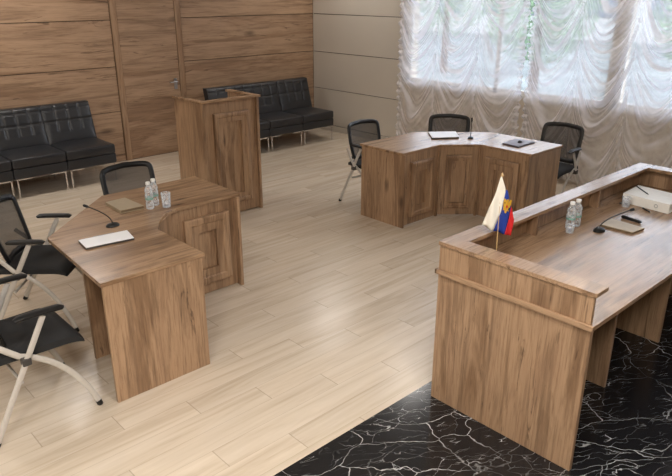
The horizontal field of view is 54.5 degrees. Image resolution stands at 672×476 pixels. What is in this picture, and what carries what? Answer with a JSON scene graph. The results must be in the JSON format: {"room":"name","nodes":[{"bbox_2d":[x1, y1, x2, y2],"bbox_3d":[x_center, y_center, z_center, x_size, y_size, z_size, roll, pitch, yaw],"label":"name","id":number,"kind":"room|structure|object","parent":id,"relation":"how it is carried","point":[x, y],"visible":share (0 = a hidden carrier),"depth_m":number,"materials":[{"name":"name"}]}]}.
{"room":"courtroom","nodes":[
{"label":"courtroom","id":0,"kind":"room"},
{"bbox_2d":[0,0,313,180],"bbox_3d":[-3.796,-2.193,7.670,9.690,3.200,0.200,-18,28,-40],"label":"wall","id":1,"kind":"structure","parent":0,"point":[52,51],"depth_m":8.54,"materials":[{"name":"brown wood"}]},
{"bbox_2d":[108,0,186,160],"bbox_3d":[-2.470,-2.195,8.813,0.996,2.190,0.087,-18,28,-40],"label":"door","id":2,"kind":"structure","parent":1,"relation":"in","point":[147,40],"depth_m":8.79,"materials":[{"name":"brown wood"}]},
{"bbox_2d":[0,128,671,475],"bbox_3d":[-0.240,0.688,4.493,9.440,0.100,10.500,-18,28,-40],"label":"floor","id":3,"kind":"structure","parent":0,"point":[330,324],"depth_m":3.94,"materials":[{"name":"laminate"}]},
{"bbox_2d":[0,194,82,331],"bbox_3d":[-2.060,0.147,4.550,0.583,0.877,0.583,-1,21,-3],"label":"chair","id":4,"kind":"object","parent":3,"relation":"on","point":[24,254],"visible":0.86,"depth_m":4.46,"materials":[{"name":"black fabric"}]},
{"bbox_2d":[0,273,102,446],"bbox_3d":[-1.715,0.533,3.546,0.583,0.877,0.583,-18,28,-40],"label":"chair","id":5,"kind":"object","parent":3,"relation":"on","point":[25,335],"visible":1,"depth_m":3.47,"materials":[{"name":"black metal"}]},
{"bbox_2d":[0,100,116,198],"bbox_3d":[-3.554,-1.004,7.523,1.785,0.885,0.726,-18,28,-40],"label":"sofa","id":6,"kind":"object","parent":3,"relation":"on","point":[56,138],"visible":0.99,"depth_m":7.64,"materials":[{"name":"black leather"}]},
{"bbox_2d":[0,156,11,171],"bbox_3d":[-3.955,-0.804,7.122,0.591,0.124,0.620,-18,28,-40],"label":"seat cushion","id":7,"kind":"object","parent":6,"relation":"on","point":[5,161],"depth_m":7.08,"materials":[{"name":"black leather"}]},
{"bbox_2d":[0,106,48,151],"bbox_3d":[-3.722,-1.269,7.615,0.591,0.455,0.232,-18,28,-40],"label":"cushion","id":8,"kind":"object","parent":6,"relation":"on","point":[20,127],"depth_m":7.60,"materials":[{"name":"black leather"}]},
{"bbox_2d":[0,145,65,169],"bbox_3d":[-3.518,-0.949,7.503,0.591,0.124,0.620,-18,28,-40],"label":"seat cushion","id":9,"kind":"object","parent":6,"relation":"on","point":[19,157],"depth_m":7.36,"materials":[{"name":"black leather"}]},
{"bbox_2d":[37,100,96,145],"bbox_3d":[-3.286,-1.415,7.995,0.591,0.455,0.232,-18,28,-40],"label":"cushion","id":10,"kind":"object","parent":6,"relation":"on","point":[65,121],"depth_m":7.93,"materials":[{"name":"black leather"}]},
{"bbox_2d":[50,137,114,160],"bbox_3d":[-3.082,-1.094,7.883,0.591,0.124,0.620,-18,28,-40],"label":"seat cushion","id":11,"kind":"object","parent":6,"relation":"on","point":[73,148],"depth_m":7.74,"materials":[{"name":"black leather"}]},
{"bbox_2d":[99,161,155,194],"bbox_3d":[-1.564,-0.141,5.303,0.583,0.877,0.583,-18,28,-40],"label":"chair","id":12,"kind":"object","parent":3,"relation":"on","point":[124,176],"visible":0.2,"depth_m":5.34,"materials":[{"name":"black plastic"}]},
{"bbox_2d":[47,176,243,402],"bbox_3d":[-1.201,0.216,4.534,1.483,0.750,1.485,-18,28,-40],"label":"desk","id":13,"kind":"object","parent":3,"relation":"on","point":[145,294],"visible":1,"depth_m":3.91,"materials":[{"name":"brown wood"}]},
{"bbox_2d":[83,204,119,227],"bbox_3d":[-1.550,-0.144,4.259,0.272,0.117,0.084,6,22,16],"label":"gooseneck microphone","id":14,"kind":"object","parent":13,"relation":"on","point":[112,224],"visible":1,"depth_m":4.24,"materials":[{"name":"black plastic"}]},
{"bbox_2d":[78,230,133,249],"bbox_3d":[-1.404,0.008,3.999,0.302,0.018,0.162,-14,25,-32],"label":"laptop","id":15,"kind":"object","parent":13,"relation":"on","point":[122,236],"visible":1,"depth_m":3.98,"materials":[{"name":"grey plastic"}]},
{"bbox_2d":[105,198,143,213],"bbox_3d":[-1.499,-0.230,4.613,0.170,0.024,0.269,-18,28,-40],"label":"book","id":16,"kind":"object","parent":13,"relation":"on","point":[123,205],"visible":1,"depth_m":4.57,"materials":[{"name":"beige paper"}]},
{"bbox_2d":[144,181,153,209],"bbox_3d":[-1.304,-0.297,4.553,0.058,0.195,0.058,-18,28,-40],"label":"water bottle","id":17,"kind":"object","parent":13,"relation":"on","point":[147,182],"visible":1,"depth_m":4.56,"materials":[{"name":"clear plastic"}]},
{"bbox_2d":[149,178,158,205],"bbox_3d":[-1.291,-0.326,4.628,0.058,0.195,0.058,-18,28,-40],"label":"water bottle","id":18,"kind":"object","parent":13,"relation":"on","point":[151,179],"visible":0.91,"depth_m":4.63,"materials":[{"name":"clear plastic"}]},
{"bbox_2d":[160,191,170,207],"bbox_3d":[-1.200,-0.271,4.608,0.068,0.104,0.068,-18,28,-40],"label":"drinking glass","id":19,"kind":"object","parent":13,"relation":"on","point":[169,198],"visible":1,"depth_m":4.60,"materials":[{"name":"clear glass"}]},
{"bbox_2d":[172,89,262,210],"bbox_3d":[-1.200,-0.873,6.753,0.698,1.196,0.537,-18,28,-40],"label":"lectern","id":20,"kind":"object","parent":3,"relation":"on","point":[218,140],"visible":0.88,"depth_m":6.53,"materials":[{"name":"brown wood"}]},
{"bbox_2d":[203,77,332,152],"bbox_3d":[-0.950,-1.812,9.640,1.836,0.885,0.726,-18,28,-40],"label":"sofa","id":21,"kind":"object","parent":3,"relation":"on","point":[285,105],"visible":0.7,"depth_m":9.72,"materials":[{"name":"black leather"}]},
{"bbox_2d":[203,84,242,99],"bbox_3d":[-1.567,-1.928,9.340,0.608,0.455,0.232,-18,28,-40],"label":"cushion","id":22,"kind":"object","parent":21,"relation":"on","point":[211,93],"depth_m":9.20,"materials":[{"name":"black leather"}]},
{"bbox_2d":[240,81,281,113],"bbox_3d":[-1.118,-2.077,9.731,0.608,0.455,0.232,-18,28,-40],"label":"cushion","id":23,"kind":"object","parent":21,"relation":"on","point":[270,99],"depth_m":9.73,"materials":[{"name":"black leather"}]},
{"bbox_2d":[259,119,269,129],"bbox_3d":[-1.363,-1.607,9.228,0.608,0.124,0.620,-18,28,-40],"label":"seat cushion","id":24,"kind":"object","parent":21,"relation":"on","point":[264,123],"depth_m":9.17,"materials":[{"name":"black leather"}]},
{"bbox_2d":[259,111,302,127],"bbox_3d":[-0.914,-1.757,9.619,0.608,0.124,0.620,-18,28,-40],"label":"seat cushion","id":25,"kind":"object","parent":21,"relation":"on","point":[275,119],"depth_m":9.48,"materials":[{"name":"black leather"}]},
{"bbox_2d":[272,77,311,111],"bbox_3d":[-0.669,-2.226,10.122,0.608,0.455,0.232,-18,28,-40],"label":"cushion","id":26,"kind":"object","parent":21,"relation":"on","point":[292,93],"depth_m":10.05,"materials":[{"name":"black leather"}]},
{"bbox_2d":[283,107,332,122],"bbox_3d":[-0.465,-1.906,10.010,0.608,0.124,0.620,-18,28,-40],"label":"seat cushion","id":27,"kind":"object","parent":21,"relation":"on","point":[308,114],"depth_m":9.86,"materials":[{"name":"black leather"}]},
{"bbox_2d":[339,119,380,200],"bbox_3d":[0.425,-0.802,7.037,0.583,0.877,0.583,-17,27,-37],"label":"chair","id":28,"kind":"object","parent":3,"relation":"on","point":[362,130],"visible":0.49,"depth_m":7.06,"materials":[{"name":"black plastic"}]},
{"bbox_2d":[428,113,469,131],"bbox_3d":[1.239,-0.916,7.335,0.583,0.877,0.583,5,21,12],"label":"chair","id":29,"kind":"object","parent":3,"relation":"on","point":[437,122],"visible":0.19,"depth_m":7.42,"materials":[{"name":"black fabric"}]},
{"bbox_2d":[360,132,562,227],"bbox_3d":[1.245,-0.583,6.627,1.430,0.750,1.416,-18,28,-40],"label":"desk","id":30,"kind":"object","parent":3,"relation":"on","point":[408,178],"visible":0.93,"depth_m":6.48,"materials":[{"name":"brown wood"}]},
{"bbox_2d":[428,131,458,138],"bbox_3d":[1.135,-1.081,6.850,0.298,0.018,0.318,0,21,0],"label":"notebook","id":31,"kind":"object","parent":30,"relation":"on","point":[438,134],"visible":1,"depth_m":6.84,"materials":[{"name":"white paper"}]},
{"bbox_2d":[468,118,472,138],"bbox_3d":[1.389,-1.127,6.702,0.072,0.212,0.052,-18,28,-40],"label":"gooseneck microphone","id":32,"kind":"object","parent":30,"relation":"on","point":[470,136],"visible":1,"depth_m":6.71,"materials":[{"name":"black plastic"}]},
{"bbox_2d":[502,139,534,147],"bbox_3d":[1.810,-0.948,6.513,0.311,0.015,0.221,-18,28,-40],"label":"tablet","id":33,"kind":"object","parent":30,"relation":"on","point":[513,143],"visible":1,"depth_m":6.46,"materials":[{"name":"white paper"}]},
{"bbox_2d":[431,163,671,470],"bbox_3d":[1.725,0.282,4.077,2.449,0.960,0.888,-18,28,-40],"label":"desk","id":34,"kind":"object","parent":3,"relation":"on","point":[522,325],"visible":0.97,"depth_m":3.41,"materials":[{"name":"brown wood"}]},
{"bbox_2d":[482,172,513,249],"bbox_3d":[0.866,-0.105,3.478,0.162,0.507,0.052,8,22,20],"label":"table flag","id":35,"kind":"object","parent":34,"relation":"on","point":[499,217],"visible":0.88,"depth_m":3.46,"materials":[{"name":"multicoloured fabric"}]},
{"bbox_2d":[441,184,671,330],"bbox_3d":[1.729,-0.006,3.962,2.433,0.022,0.878,-18,28,-40],"label":"countertop","id":36,"kind":"structure","parent":34,"relation":"on","point":[631,266],"depth_m":3.73,"materials":[{"name":"brown wood"}]},
{"bbox_2d":[566,223,574,233],"bbox_3d":[1.431,-0.057,3.994,0.054,0.049,0.054,-18,28,-40],"label":"drinking glass","id":37,"kind":"object","parent":34,"relation":"on","point":[573,227],"visible":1,"depth_m":3.99,"materials":[{"name":"clear glass"}]},
{"bbox_2d":[565,201,576,229],"bbox_3d":[1.456,-0.141,4.038,0.058,0.175,0.058,-18,28,-40],"label":"water bottle","id":38,"kind":"object","parent":34,"relation":"on","point":[572,203],"visible":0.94,"depth_m":4.04,"materials":[{"name":"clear plastic"}]},
{"bbox_2d":[571,199,582,226],"bbox_3d":[1.509,-0.158,4.084,0.058,0.175,0.058,-18,28,-40],"label":"water bottle","id":39,"kind":"object","parent":34,"relation":"on","point":[578,201],"visible":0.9,"depth_m":4.09,"materials":[{"name":"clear plastic"}]},
{"bbox_2d":[593,208,634,232],"bbox_3d":[1.752,-0.117,4.112,0.415,0.078,0.065,-16,26,-35],"label":"gooseneck microphone","id":40,"kind":"object","parent":34,"relation":"on","point":[596,229],"visible":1,"depth_m":4.02,"materials":[{"name":"black plastic"}]},
{"bbox_2d":[601,219,643,233],"bbox_3d":[1.794,-0.072,4.083,0.158,0.014,0.225,-18,28,-40],"label":"notepad","id":41,"kind":"object","parent":34,"relation":"on","point":[614,224],"visible":0.94,"depth_m":4.06,"materials":[{"name":"beige paper"}]},
{"bbox_2d":[622,196,631,207],"bbox_3d":[1.986,-0.249,4.468,0.060,0.069,0.060,-18,28,-40],"label":"drinking glass","id":42,"kind":"object","parent":34,"relation":"on","point":[622,196],"visible":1,"depth_m":4.46,"materials":[{"name":"clear glass"}]},
{"bbox_2d":[621,215,641,222],"bbox_3d":[1.903,-0.120,4.196,0.020,0.024,0.141,-14,25,-32],"label":"marker pen","id":43,"kind":"object","parent":34,"relation":"on","point":[622,216],"visible":1,"depth_m":4.19,"materials":[{"name":"black plastic"}]},
{"bbox_2d":[623,185,671,213],"bbox_3d":[2.197,-0.270,4.528,0.305,0.066,0.342,-18,28,-40],"label":"file","id":44,"kind":"object","parent":34,"relation":"on","point":[657,200],"visible":0.98,"depth_m":4.47,"materials":[{"name":"paper"}]},
{"bbox_2d":[532,122,583,192],"bbox_3d":[2.265,-0.752,6.912,0.583,0.877,0.583,20,28,41],"label":"chair","id":45,"kind":"object","parent":3,"relation":"on","point":[569,135],"visible":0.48,"depth_m":6.90,"materials":[{"name":"black plastic"}]},
{"bbox_2d":[313,0,671,185],"bbox_3d":[3.297,-1.940,7.033,0.250,3.200,10.520,-18,28,-40],"label":"wall","id":46,"kind":"structure","parent":0,"point":[356,54],"depth_m":9.53,"materials":[{"name":"beige paint"}]},
{"bbox_2d":[320,127,347,133],"bbox_3d":[0.265,-1.661,10.417,0.008,0.050,1.830,-18,28,-40],"label":"baseboard","id":47,"kind":"structure","parent":46,"relation":"attached to","point":[327,128],"depth_m":10.68,"materials":[{"name":"brown wood"}]},
{"bbox_2d":[404,0,621,108],"bbox_3d":[2.144,-2.730,8.141,0.360,1.820,3.040,-18,28,-40],"label":"window","id":48,"kind":"structure","parent":46,"relation":"in","point":[545,97],"depth_m":8.17,"materials":[{"name":"white paint"}]},
{"bbox_2d":[609,0,671,116],"bbox_3d":[4.198,-1.941,6.086,0.360,1.820,2.960,-18,28,-40],"label":"window","id":49,"kind":"structure","parent":46,"relation":"in","point":[631,108],"depth_m":7.04,"materials":[{"name":"white paint"}]},
{"bbox_3d":[-0.218,-2.329,3.355,9.890,0.150,10.900,-18,28,-40],"label":"ceiling","id":50,"kind":"structure","parent":0,"visible":0},
{"bbox_2d":[395,0,530,135],"bbox_3d":[1.548,-2.547,8.421,0.130,3.015,2.040,-18,28,-40],"label":"curtain","id":51,"kind":"object","parent":50,"relation":"hanging from","point":[502,74],"visible":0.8,"depth_m":8.44,"materials":[{"name":"white fabric"}]},
{"bbox_2d":[520,0,671,184],"bbox_3d":[3.336,-1.860,6.633,0.133,3.015,3.160,-18,28,-40],"label":"curtain","id":52,"kind":"object","parent":50,"relation":"hanging from","point":[659,37],"visible":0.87,"depth_m":7.16,"materials":[{"name":"white fabric"}]},
{"label":"outside","id":53,"kind":"structure","parent":0,"visible":0},
{"bbox_2d":[417,31,671,108],"bbox_3d":[69.547,-29.792,87.353,212.460,0.100,280.000,-18,28,-40],"label":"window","id":54,"kind":"structure","parent":53,"point":[509,82],"depth_m":29.07,"materials":[{"name":"white glass"}]},
{"bbox_2d":[419,0,494,71],"bbox_3d":[4.514,-9.805,26.372,4.245,6.062,4.223,-18,28,-40],"label":"tree","id":55,"kind":"object","parent":54,"relation":"on","point":[453,5],"visible":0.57,"depth_m":26.62,"materials":[{"name":"green plant"}]},
{"bbox_2d":[482,0,602,91],"bbox_3d":[5.764,-6.319,18.425,3.457,5.242,3.398,-18,28,-40],"label":"tree","id":56,"kind":"object","parent":54,"relation":"on","point":[553,22],"visible":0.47,"depth_m":18.30,"materials":[{"name":"green plant"}]},
{"bbox_2d":[419,0,671,44],"bbox_3d":[20.484,-18.754,46.227,11.200,8.600,106.200,-18,28,-40],"label":"building","id":57,"kind":"structure","parent":54,"relation":"on","point":[604,19],"depth_m":44.40,"materials":[{"name":"grey plastic"}]},
{"bbox_2d":[653,0,671,61],"bbox_3d":[9.894,-5.486,17.160,3.050,4.601,3.020,-18,28,-40],"label":"tree","id":58,"kind":"object","parent":54,"relation":"on","point":[665,18],"visible":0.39,"depth_m":17.42,"materials":[{"name":"green plant"}]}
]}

